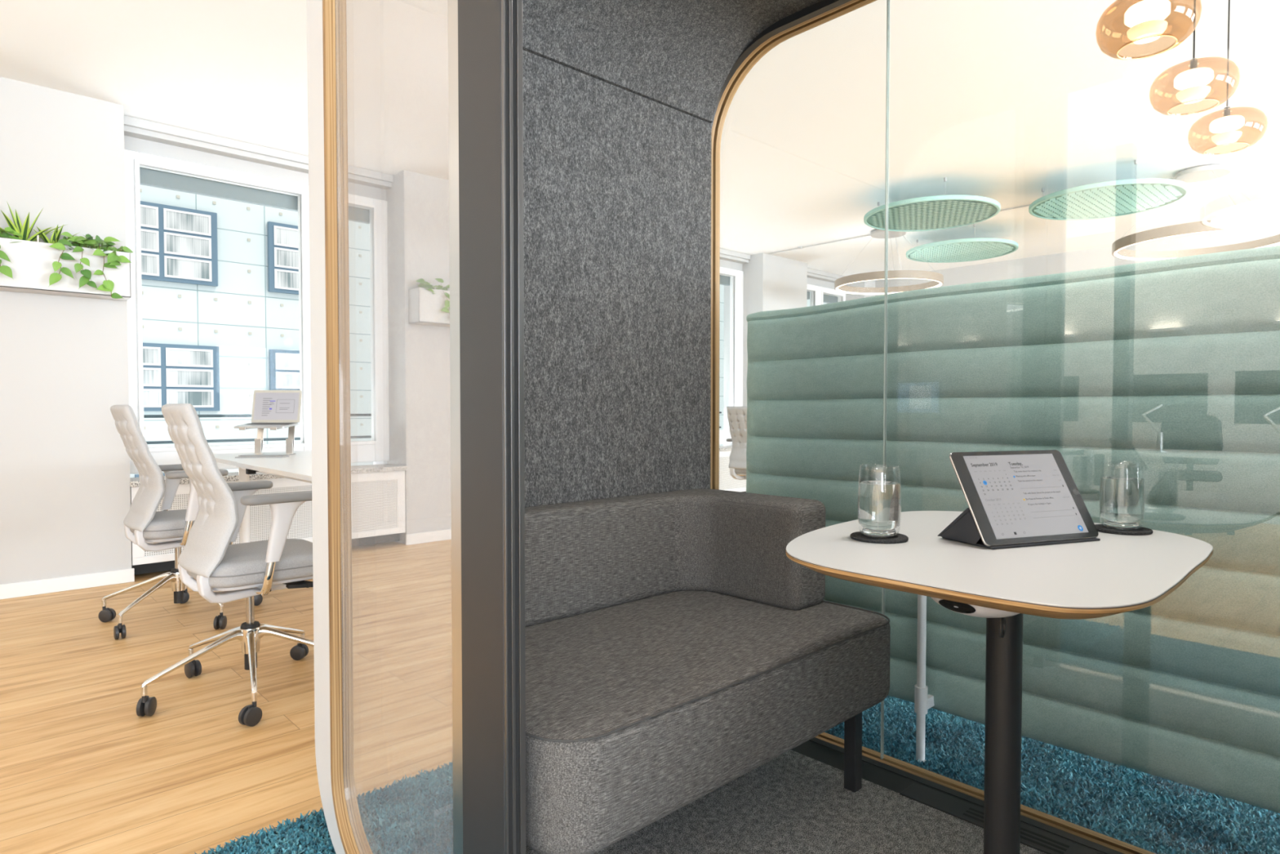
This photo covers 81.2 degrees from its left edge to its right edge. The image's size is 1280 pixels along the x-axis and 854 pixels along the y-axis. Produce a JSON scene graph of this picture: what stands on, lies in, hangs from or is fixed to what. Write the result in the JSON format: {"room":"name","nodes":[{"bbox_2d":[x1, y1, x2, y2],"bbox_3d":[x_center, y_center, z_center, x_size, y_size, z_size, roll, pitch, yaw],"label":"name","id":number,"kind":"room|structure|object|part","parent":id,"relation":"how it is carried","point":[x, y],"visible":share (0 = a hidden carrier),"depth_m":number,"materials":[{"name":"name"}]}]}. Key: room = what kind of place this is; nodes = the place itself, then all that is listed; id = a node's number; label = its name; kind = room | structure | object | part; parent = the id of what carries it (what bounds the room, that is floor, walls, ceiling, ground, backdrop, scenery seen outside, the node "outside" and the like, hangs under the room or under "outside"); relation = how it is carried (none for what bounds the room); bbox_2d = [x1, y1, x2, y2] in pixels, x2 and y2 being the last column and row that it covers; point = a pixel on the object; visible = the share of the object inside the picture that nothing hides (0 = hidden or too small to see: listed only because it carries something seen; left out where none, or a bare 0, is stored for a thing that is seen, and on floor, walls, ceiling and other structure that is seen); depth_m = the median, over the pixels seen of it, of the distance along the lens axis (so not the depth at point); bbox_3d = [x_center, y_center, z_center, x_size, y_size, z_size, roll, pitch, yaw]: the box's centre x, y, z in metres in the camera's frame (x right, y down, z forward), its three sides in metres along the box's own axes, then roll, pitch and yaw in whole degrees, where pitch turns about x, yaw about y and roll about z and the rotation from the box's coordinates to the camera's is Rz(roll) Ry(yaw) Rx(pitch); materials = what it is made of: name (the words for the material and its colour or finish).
{"room":"office meeting pod","nodes":[
{"label":"office meeting pod","id":0,"kind":"room"},
{"bbox_2d":[0,569,323,853],"bbox_3d":[1.183,1.104,2.203,15.700,0.120,10.950,-1,2,-43],"label":"floor","id":1,"kind":"structure","parent":0,"point":[81,772],"depth_m":2.57,"materials":[{"name":"brown wood"}]},
{"bbox_2d":[97,404,262,639],"bbox_3d":[-2.434,0.443,3.877,0.697,1.115,0.727,0,1,-6],"label":"desk chair","id":2,"kind":"object","parent":1,"relation":"on","point":[151,530],"visible":0.85,"depth_m":3.69,"materials":[{"name":"white plastic"}]},
{"bbox_3d":[-2.598,0.838,3.867,0.348,0.166,0.036,0,1,-8],"label":"leg","id":3,"kind":"part","parent":2,"relation":"part of","materials":[{"name":"silver metal"}]},
{"bbox_3d":[-2.538,0.196,3.755,0.186,0.615,0.444,-1,2,-43],"label":"backrest","id":4,"kind":"part","parent":2,"relation":"part of","materials":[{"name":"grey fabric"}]},
{"bbox_3d":[-2.440,0.843,3.705,0.036,0.166,0.348,0,1,10],"label":"leg","id":5,"kind":"part","parent":2,"relation":"part of","materials":[{"name":"silver metal"}]},
{"bbox_3d":[-2.570,0.223,4.103,0.270,0.030,0.089,-1,2,-43],"label":"armrest","id":6,"kind":"part","parent":2,"relation":"part of","materials":[{"name":"grey plastic"}]},
{"bbox_3d":[-2.287,0.518,3.744,0.050,0.154,0.210,-1,2,-43],"label":"arm post","id":7,"kind":"part","parent":2,"relation":"part of","materials":[{"name":"silver metal"}]},
{"bbox_3d":[-2.378,0.496,3.913,0.460,0.098,0.461,-1,2,-43],"label":"seat","id":8,"kind":"part","parent":2,"relation":"part of","materials":[{"name":"grey fabric"}]},
{"bbox_3d":[-2.194,0.233,3.702,0.270,0.030,0.089,-1,2,-43],"label":"armrest","id":9,"kind":"part","parent":2,"relation":"part of","materials":[{"name":"grey plastic"}]},
{"bbox_2d":[129,471,312,574],"bbox_3d":[-2.325,0.624,5.760,2.728,0.616,0.325,-1,2,-43],"label":"desk","id":10,"kind":"object","parent":1,"relation":"on","point":[143,562],"visible":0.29,"depth_m":5.23,"materials":[{"name":"white paint"}]},
{"bbox_3d":[-2.321,0.335,5.749,2.728,0.036,0.315,-1,2,-43],"label":"window sill","id":11,"kind":"part","parent":10,"relation":"part of","materials":[{"name":"stone"}]},
{"bbox_3d":[-2.239,0.615,5.668,2.668,0.440,0.003,-1,2,-43],"label":"perforated panel","id":12,"kind":"part","parent":10,"relation":"part of","materials":[{"name":"white metal"}]},
{"bbox_2d":[136,403,313,726],"bbox_3d":[-1.518,0.469,2.879,0.733,1.115,0.732,-1,2,-43],"label":"desk chair","id":13,"kind":"object","parent":1,"relation":"on","point":[224,571],"visible":0.96,"depth_m":2.71,"materials":[{"name":"grey fabric"}]},
{"bbox_3d":[-1.649,0.221,2.773,0.186,0.615,0.444,-1,2,-43],"label":"backrest","id":14,"kind":"part","parent":13,"relation":"part of","materials":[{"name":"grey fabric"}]},
{"bbox_3d":[-1.489,0.521,2.930,0.460,0.098,0.461,-1,2,-43],"label":"seat","id":15,"kind":"part","parent":13,"relation":"part of","materials":[{"name":"grey fabric"}]},
{"bbox_3d":[-1.681,0.248,3.120,0.270,0.030,0.089,-1,2,-43],"label":"armrest","id":16,"kind":"part","parent":13,"relation":"part of","materials":[{"name":"grey plastic"}]},
{"bbox_3d":[-1.398,0.543,2.761,0.050,0.154,0.210,-1,2,-43],"label":"arm post","id":17,"kind":"part","parent":13,"relation":"part of","materials":[{"name":"silver metal"}]},
{"bbox_3d":[-1.305,0.258,2.719,0.270,0.030,0.089,-1,2,-43],"label":"armrest","id":18,"kind":"part","parent":13,"relation":"part of","materials":[{"name":"grey plastic"}]},
{"bbox_3d":[-1.496,0.858,3.102,0.036,0.166,0.348,0,1,7],"label":"leg","id":19,"kind":"part","parent":13,"relation":"part of","materials":[{"name":"silver metal"}]},
{"bbox_3d":[-1.332,0.607,2.861,0.190,0.029,0.132,0,1,8],"label":"lever","id":20,"kind":"part","parent":13,"relation":"part of","materials":[{"name":"black plastic"}]},
{"bbox_2d":[213,450,311,543],"bbox_3d":[-1.451,0.588,4.367,1.460,0.800,2.530,-1,2,-43],"label":"desk","id":21,"kind":"object","parent":1,"relation":"on","point":[298,466],"visible":0.26,"depth_m":4.22,"materials":[{"name":"white laminate"}]},
{"bbox_3d":[-2.505,0.594,4.729,0.060,0.770,0.060,-1,2,-43],"label":"leg","id":22,"kind":"part","parent":21,"relation":"part of","materials":[{"name":"white paint"}]},
{"bbox_2d":[235,454,289,457],"bbox_3d":[-2.288,0.178,4.524,0.280,0.012,0.110,0,1,-7],"label":"keyboard","id":23,"kind":"object","parent":21,"relation":"on","point":[241,455],"visible":1,"depth_m":4.54,"materials":[{"name":"grey plastic"}]},
{"bbox_2d":[238,425,295,456],"bbox_3d":[-2.365,0.084,4.742,0.260,0.188,0.254,0,1,-1],"label":"laptop stand","id":24,"kind":"object","parent":21,"relation":"on","point":[290,442],"visible":0.82,"depth_m":4.82,"materials":[{"name":"silver metal"}]},
{"bbox_2d":[234,390,302,428],"bbox_3d":[-2.366,-0.116,4.756,0.310,0.243,0.271,0,1,-1],"label":"laptop","id":25,"kind":"object","parent":24,"relation":"on","point":[280,409],"visible":1,"depth_m":4.86,"materials":[{"name":"silver metal"}]},
{"bbox_3d":[-2.368,-0.135,4.866,0.310,0.212,0.051,0,1,-1],"label":"lid","id":26,"kind":"part","parent":25,"relation":"part of","materials":[{"name":"beige metal"}]},
{"bbox_3d":[-1.447,0.253,4.390,1.130,0.040,1.970,-1,2,-43],"label":"frame","id":27,"kind":"part","parent":21,"relation":"part of","materials":[{"name":"white paint"}]},
{"bbox_2d":[719,445,746,492],"bbox_3d":[0.361,0.560,8.281,2.840,0.616,0.325,-1,2,-43],"label":"radiator cover","id":28,"kind":"object","parent":1,"relation":"on","point":[726,482],"visible":0.02,"depth_m":8.72,"materials":[{"name":"white paint"}]},
{"bbox_3d":[0.364,0.270,8.270,2.840,0.036,0.315,-1,2,-43],"label":"window sill","id":29,"kind":"part","parent":28,"relation":"part of","materials":[{"name":"stone"}]},
{"bbox_2d":[726,406,746,479],"bbox_3d":[1.154,0.352,7.410,0.733,1.115,0.732,-1,2,-43],"label":"desk chair","id":30,"kind":"object","parent":1,"relation":"on","point":[736,415],"visible":0.41,"depth_m":7.35,"materials":[{"name":"white plastic"}]},
{"bbox_3d":[1.182,0.405,7.460,0.460,0.098,0.461,-1,2,-43],"label":"seat","id":31,"kind":"part","parent":30,"relation":"part of","materials":[{"name":"grey fabric"}]},
{"bbox_2d":[194,695,1279,853],"bbox_3d":[1.226,1.051,1.680,4.750,0.012,3.330,-1,2,-43],"label":"shag rug","id":32,"kind":"object","parent":1,"relation":"on","point":[1155,814],"visible":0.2,"depth_m":2.06,"materials":[{"name":"blue carpet"}]},
{"bbox_2d":[306,0,1155,853],"bbox_3d":[0.574,-0.184,1.309,1.336,2.440,2.556,-1,2,-43],"label":"pod","id":33,"kind":"object","parent":32,"relation":"on","point":[514,205],"visible":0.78,"depth_m":1.76,"materials":[{"name":"grey paint"}]},
{"bbox_3d":[-0.495,-0.168,1.515,0.008,2.340,0.592,-1,2,-43],"label":"glass","id":34,"kind":"part","parent":33,"relation":"part of","materials":[{"name":"clear glass"}]},
{"bbox_3d":[-0.243,-0.147,1.245,0.054,2.230,0.132,-1,2,-43],"label":"door post","id":35,"kind":"part","parent":33,"relation":"part of","materials":[{"name":"grey"}]},
{"bbox_3d":[-0.198,-0.028,2.150,1.135,1.946,0.065,-1,2,-43],"label":"felt wall panel","id":36,"kind":"part","parent":33,"relation":"part of","materials":[{"name":"grey fabric"}]},
{"bbox_3d":[0.581,-1.136,1.292,1.135,0.306,2.330,-1,2,-43],"label":"felt ceiling panel","id":37,"kind":"part","parent":33,"relation":"part of","materials":[{"name":"grey fabric"}]},
{"bbox_2d":[384,488,890,853],"bbox_3d":[0.039,0.584,1.843,1.127,0.738,0.712,-1,2,-43],"label":"sofa","id":38,"kind":"object","parent":33,"relation":"on","point":[676,649],"visible":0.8,"depth_m":1.69,"materials":[{"name":"grey fabric"}]},
{"bbox_3d":[-0.498,0.834,1.721,0.034,0.245,0.034,-1,2,-43],"label":"leg","id":39,"kind":"part","parent":38,"relation":"part of","materials":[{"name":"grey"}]},
{"bbox_3d":[-0.033,0.359,1.914,1.127,0.293,0.502,-1,2,-43],"label":"backrest","id":40,"kind":"part","parent":38,"relation":"part of","materials":[{"name":"grey fabric"}]},
{"bbox_3d":[0.560,0.828,1.960,0.034,0.245,0.034,-1,2,-43],"label":"leg","id":41,"kind":"part","parent":38,"relation":"part of","materials":[{"name":"grey metal"}]},
{"bbox_2d":[899,782,1097,853],"bbox_3d":[0.848,0.953,1.802,0.080,0.005,0.430,-1,2,-43],"label":"floor vent","id":42,"kind":"object","parent":33,"relation":"attached to","point":[1036,840],"depth_m":1.82,"materials":[{"name":"black metal"}]},
{"bbox_2d":[786,511,1213,853],"bbox_3d":[0.673,0.592,1.448,0.843,0.742,0.656,-1,2,-43],"label":"meeting table","id":43,"kind":"object","parent":33,"relation":"on","point":[1114,574],"visible":0.84,"depth_m":1.29,"materials":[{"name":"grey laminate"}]},
{"bbox_2d":[850,531,908,543],"bbox_3d":[0.470,0.217,1.470,0.109,0.007,0.109,-1,2,-43],"label":"coaster","id":44,"kind":"object","parent":43,"relation":"on","point":[858,535],"visible":0.73,"depth_m":1.44,"materials":[{"name":"grey fabric"}]},
{"bbox_2d":[857,465,901,537],"bbox_3d":[0.470,0.144,1.468,0.082,0.138,0.082,-1,2,-43],"label":"water glass","id":45,"kind":"object","parent":44,"relation":"on","point":[878,501],"visible":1,"depth_m":1.44,"materials":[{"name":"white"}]},
{"bbox_2d":[930,596,1019,637],"bbox_3d":[0.522,0.288,1.153,0.150,0.062,0.105,1,2,35],"label":"hub","id":46,"kind":"object","parent":43,"relation":"attached to","point":[960,607],"visible":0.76,"depth_m":1.12,"materials":[{"name":"white plastic"}]},
{"bbox_2d":[938,599,975,613],"bbox_3d":[0.479,0.272,1.131,0.018,0.022,0.058,-1,2,-38],"label":"socket","id":47,"kind":"object","parent":46,"relation":"attached to","point":[960,607],"depth_m":1.13,"materials":[{"name":"black plastic"}]},
{"bbox_2d":[937,507,1100,549],"bbox_3d":[0.740,0.173,1.461,0.277,0.093,0.132,-1,2,-20],"label":"tablet stand","id":48,"kind":"object","parent":43,"relation":"on","point":[963,529],"visible":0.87,"depth_m":1.41,"materials":[{"name":"grey"}]},
{"bbox_2d":[949,449,1098,546],"bbox_3d":[0.746,0.133,1.450,0.285,0.167,0.100,-1,2,-20],"label":"tablet","id":49,"kind":"object","parent":48,"relation":"on","point":[1012,497],"visible":1,"depth_m":1.44,"materials":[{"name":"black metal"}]},
{"bbox_2d":[1094,524,1152,535],"bbox_3d":[1.008,0.214,1.563,0.109,0.007,0.109,-1,2,-43],"label":"coaster","id":50,"kind":"object","parent":43,"relation":"on","point":[1142,531],"visible":0.62,"depth_m":1.53,"materials":[{"name":"black rubber"}]},
{"bbox_2d":[1098,461,1145,529],"bbox_3d":[1.008,0.142,1.561,0.082,0.138,0.082,-1,2,-43],"label":"water glass","id":51,"kind":"object","parent":50,"relation":"on","point":[1122,499],"visible":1,"depth_m":1.53,"materials":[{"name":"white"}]},
{"bbox_2d":[746,245,1279,813],"bbox_3d":[1.564,0.314,1.675,0.230,1.486,3.390,-1,2,-43],"label":"screen","id":52,"kind":"object","parent":32,"relation":"on","point":[1171,366],"visible":0.68,"depth_m":2.00,"materials":[{"name":"green fabric"}]},
{"bbox_3d":[0.864,0.692,2.291,0.026,0.700,0.026,-1,2,-43],"label":"support post","id":53,"kind":"part","parent":52,"relation":"part of","materials":[{"name":"white metal"}]},
{"bbox_2d":[0,76,875,584],"bbox_3d":[-2.353,-0.545,5.927,15.300,2.985,0.620,-1,2,-43],"label":"wall","id":54,"kind":"structure","parent":0,"point":[65,486],"depth_m":4.49,"materials":[{"name":"grey paint"}]},
{"bbox_2d":[0,237,131,300],"bbox_3d":[-3.494,-0.916,4.295,0.916,0.272,0.179,-1,2,-43],"label":"wall planter","id":55,"kind":"object","parent":54,"relation":"attached to","point":[31,266],"visible":0.84,"depth_m":4.30,"materials":[{"name":"white"}]},
{"bbox_2d":[0,226,24,278],"bbox_3d":[-3.631,-0.954,4.112,0.409,0.348,0.274,-1,2,-43],"label":"trailing vine","id":56,"kind":"object","parent":55,"relation":"in","point":[4,269],"visible":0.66,"depth_m":4.12,"materials":[{"name":"green plant"}]},
{"bbox_2d":[0,203,66,241],"bbox_3d":[-3.491,-1.151,4.244,0.305,0.273,0.358,0,1,-8],"label":"leaf plant","id":57,"kind":"object","parent":55,"relation":"in","point":[24,231],"visible":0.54,"depth_m":4.25,"materials":[{"name":"green plant"}]},
{"bbox_2d":[28,224,76,244],"bbox_3d":[-3.434,-1.108,4.344,0.340,0.182,0.152,-1,2,-43],"label":"leaf plant","id":58,"kind":"object","parent":55,"relation":"in","point":[55,236],"visible":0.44,"depth_m":4.34,"materials":[{"name":"green plant"}]},
{"bbox_2d":[48,231,133,298],"bbox_3d":[-3.275,-0.958,4.460,0.447,0.388,0.292,-1,2,-43],"label":"trailing vine","id":59,"kind":"object","parent":55,"relation":"in","point":[80,242],"visible":0.86,"depth_m":4.38,"materials":[{"name":"green plant"}]},
{"bbox_2d":[0,568,134,599],"bbox_3d":[-2.135,0.911,5.733,15.324,0.085,0.015,-1,2,-43],"label":"baseboard","id":60,"kind":"structure","parent":54,"relation":"attached to","point":[29,588],"depth_m":4.49,"materials":[{"name":"white paint"}]},
{"bbox_2d":[124,149,311,474],"bbox_3d":[-2.472,-0.781,5.881,2.728,2.140,0.155,-1,2,-43],"label":"window","id":61,"kind":"structure","parent":54,"relation":"in","point":[140,168],"depth_m":5.28,"materials":[{"name":"white"}]},
{"bbox_2d":[139,167,297,211],"bbox_3d":[-3.033,-1.724,5.405,1.075,0.130,0.045,-1,2,-43],"label":"blind","id":62,"kind":"object","parent":61,"relation":"attached to","point":[148,177],"depth_m":5.37,"materials":[{"name":"grey fabric"}]},
{"bbox_2d":[143,413,300,444],"bbox_3d":[-2.682,-0.002,6.125,2.728,0.210,0.030,-1,2,-43],"label":"guard rail","id":63,"kind":"object","parent":54,"relation":"attached to","point":[236,415],"visible":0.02,"depth_m":5.66,"materials":[{"name":"grey metal"}]},
{"bbox_2d":[124,115,850,284],"bbox_3d":[-1.896,-2.001,6.243,13.550,0.090,0.130,-1,2,-43],"label":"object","id":64,"kind":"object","parent":54,"relation":"attached to","point":[135,127],"depth_m":5.26,"materials":[{"name":"grey paint"}]},
{"bbox_2d":[719,266,743,444],"bbox_3d":[0.214,-0.846,8.402,2.840,2.140,0.155,-1,2,-43],"label":"window","id":65,"kind":"structure","parent":54,"relation":"in","point":[734,278],"depth_m":9.24,"materials":[{"name":"white"}]},
{"bbox_2d":[720,275,729,285],"bbox_3d":[0.654,-1.813,8.866,1.230,0.130,0.045,-1,2,-43],"label":"blind","id":66,"kind":"object","parent":65,"relation":"attached to","point":[724,280],"depth_m":9.20,"materials":[{"name":"grey"}]},
{"bbox_3d":[0.732,-0.901,8.805,1.246,1.946,0.035,-1,2,-43],"label":"sash","id":67,"kind":"part","parent":65,"relation":"part of","materials":[{"name":"white"}]},
{"bbox_2d":[806,284,845,306],"bbox_3d":[2.448,-0.900,10.499,1.430,2.140,0.155,-1,2,-43],"label":"window","id":68,"kind":"structure","parent":54,"relation":"in","point":[816,295],"depth_m":10.48,"materials":[{"name":"white"}]},
{"bbox_2d":[806,291,809,299],"bbox_3d":[2.159,-1.849,10.279,0.560,0.130,0.045,-1,2,-43],"label":"blind","id":69,"kind":"object","parent":68,"relation":"attached to","point":[808,292],"depth_m":10.43,"materials":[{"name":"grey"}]},
{"bbox_3d":[2.238,-0.937,10.218,0.576,1.946,0.035,-1,2,-43],"label":"sash","id":70,"kind":"part","parent":68,"relation":"part of","materials":[{"name":"white"}]},
{"bbox_2d":[822,294,837,303],"bbox_3d":[2.676,-1.862,10.765,0.560,0.130,0.045,-1,2,-43],"label":"blind","id":71,"kind":"object","parent":68,"relation":"attached to","point":[829,299],"depth_m":10.80,"materials":[{"name":"grey"}]},
{"bbox_3d":[2.755,-0.950,10.704,0.576,1.946,0.035,-1,2,-43],"label":"sash","id":72,"kind":"part","parent":68,"relation":"part of","materials":[{"name":"white"}]},
{"bbox_2d":[0,0,1279,275],"bbox_3d":[1.183,-2.040,2.122,15.700,0.200,10.950,-1,2,-43],"label":"ceiling","id":73,"kind":"structure","parent":0,"point":[1006,101],"depth_m":4.55,"materials":[{"name":"white paint"}]},
{"bbox_2d":[834,229,943,294],"bbox_3d":[2.643,-1.785,7.953,1.100,0.586,1.100,-1,2,-43],"label":"lamp","id":74,"kind":"object","parent":73,"relation":"hanging from","point":[937,278],"visible":0.88,"depth_m":7.85,"materials":[{"name":"beige metal"}]},
{"bbox_2d":[863,177,1000,231],"bbox_3d":[2.557,-1.953,6.578,1.120,0.203,1.120,-1,2,-43],"label":"disc","id":75,"kind":"object","parent":73,"relation":"hanging from","point":[939,212],"visible":0.98,"depth_m":6.47,"materials":[{"name":"teal fabric"}]},
{"bbox_2d":[906,223,1018,262],"bbox_3d":[3.483,-1.989,8.105,1.120,0.209,1.120,-1,2,-43],"label":"disc","id":76,"kind":"object","parent":73,"relation":"hanging from","point":[963,250],"visible":0.99,"depth_m":7.98,"materials":[{"name":"teal fabric"}]},
{"bbox_2d":[768,157,1279,254],"bbox_3d":[4.835,-2.017,5.587,0.047,0.024,9.600,-1,2,-43],"label":"track","id":77,"kind":"object","parent":73,"relation":"attached to","point":[1278,158],"visible":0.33,"depth_m":7.08,"materials":[{"name":"grey metal"}]},
{"bbox_2d":[1028,160,1190,220],"bbox_3d":[3.831,-1.939,6.142,1.120,0.209,1.120,-1,2,-43],"label":"disc","id":78,"kind":"object","parent":73,"relation":"hanging from","point":[1113,198],"visible":1,"depth_m":6.03,"materials":[{"name":"teal fabric"}]},
{"bbox_2d":[1095,0,1201,60],"bbox_3d":[1.428,-1.503,2.093,0.247,0.872,0.247,-1,2,-43],"label":"pendant lamp","id":79,"kind":"object","parent":73,"relation":"hanging from","point":[1145,18],"visible":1,"depth_m":2.08,"materials":[{"name":"brown"}]},
{"bbox_2d":[1126,19,1167,44],"bbox_3d":[1.428,-1.106,2.103,0.096,0.032,0.096,-1,2,-43],"label":"diffuser","id":80,"kind":"object","parent":79,"relation":"attached to","point":[1156,27],"depth_m":2.08,"materials":[{"name":"white"}]},
{"bbox_2d":[1149,0,1239,116],"bbox_3d":[1.870,-1.514,2.514,0.247,0.872,0.247,-1,2,-43],"label":"pendant lamp","id":81,"kind":"object","parent":73,"relation":"hanging from","point":[1192,83],"visible":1,"depth_m":2.50,"materials":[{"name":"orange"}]},
{"bbox_2d":[1175,85,1210,103],"bbox_3d":[1.870,-1.117,2.524,0.096,0.032,0.096,-1,2,-43],"label":"diffuser","id":82,"kind":"object","parent":81,"relation":"attached to","point":[1199,92],"depth_m":2.50,"materials":[{"name":"white"}]},
{"bbox_3d":[1.870,-1.571,2.512,0.090,0.757,0.090,-1,2,-43],"label":"cord","id":83,"kind":"part","parent":81,"relation":"part of","materials":[{"name":"black plastic"}]},
{"bbox_3d":[1.870,-1.151,2.523,0.247,0.144,0.247,-1,2,-43],"label":"lamp shade","id":84,"kind":"part","parent":81,"relation":"part of","materials":[{"name":"orange glass"}]},
{"bbox_2d":[1111,164,1279,260],"bbox_3d":[4.468,-1.733,5.936,1.200,0.586,1.200,-1,2,-43],"label":"lamp","id":85,"kind":"object","parent":73,"relation":"hanging from","point":[1204,173],"visible":0.89,"depth_m":5.86,"materials":[{"name":"beige metal"}]},
{"bbox_2d":[1187,0,1267,155],"bbox_3d":[2.300,-1.524,2.917,0.247,0.872,0.247,-1,2,-43],"label":"pendant lamp","id":86,"kind":"object","parent":73,"relation":"hanging from","point":[1226,126],"visible":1,"depth_m":2.91,"materials":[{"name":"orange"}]},
{"bbox_2d":[1211,130,1242,145],"bbox_3d":[2.300,-1.127,2.928,0.096,0.032,0.096,-1,2,-43],"label":"diffuser","id":87,"kind":"object","parent":86,"relation":"attached to","point":[1228,137],"depth_m":2.90,"materials":[{"name":"white"}]},
{"bbox_3d":[2.300,-1.582,2.916,0.090,0.757,0.090,-1,2,-43],"label":"cord","id":88,"kind":"part","parent":86,"relation":"part of","materials":[{"name":"black plastic"}]},
{"bbox_3d":[2.300,-1.161,2.927,0.247,0.144,0.247,-1,2,-43],"label":"lamp shade","id":89,"kind":"part","parent":86,"relation":"part of","materials":[{"name":"orange glass"}]},
{"bbox_2d":[875,228,1279,296],"bbox_3d":[6.832,-0.584,7.466,0.200,2.985,10.950,-1,2,-43],"label":"wall","id":90,"kind":"structure","parent":0,"point":[1101,257],"depth_m":9.01,"materials":[{"name":"grey paint"}]},
{"label":"outside","id":91,"kind":"structure","parent":0,"visible":0},
{"bbox_2d":[129,184,826,477],"bbox_3d":[-10.240,-4.441,21.025,66.000,22.000,3.170,-1,2,-43],"label":"office building","id":92,"kind":"structure","parent":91,"point":[220,277],"depth_m":18.74,"materials":[{"name":"white concrete"}]},
{"bbox_3d":[-11.195,-4.406,17.975,1.551,1.628,0.030,-1,2,-43],"label":"sash","id":93,"kind":"part","parent":92,"relation":"part of","materials":[{"name":"blue"}]},
{"bbox_3d":[-11.195,-1.191,18.057,1.551,1.431,0.030,-1,2,-43],"label":"sash","id":94,"kind":"part","parent":92,"relation":"part of","materials":[{"name":"blue"}]},
{"bbox_3d":[-8.950,-4.460,20.083,1.673,1.628,0.030,-1,2,-43],"label":"sash","id":95,"kind":"part","parent":92,"relation":"part of","materials":[{"name":"blue"}]},
{"bbox_3d":[-8.950,-1.245,20.165,1.673,1.431,0.030,-1,2,-43],"label":"sash","id":96,"kind":"part","parent":92,"relation":"part of","materials":[{"name":"blue"}]}
]}

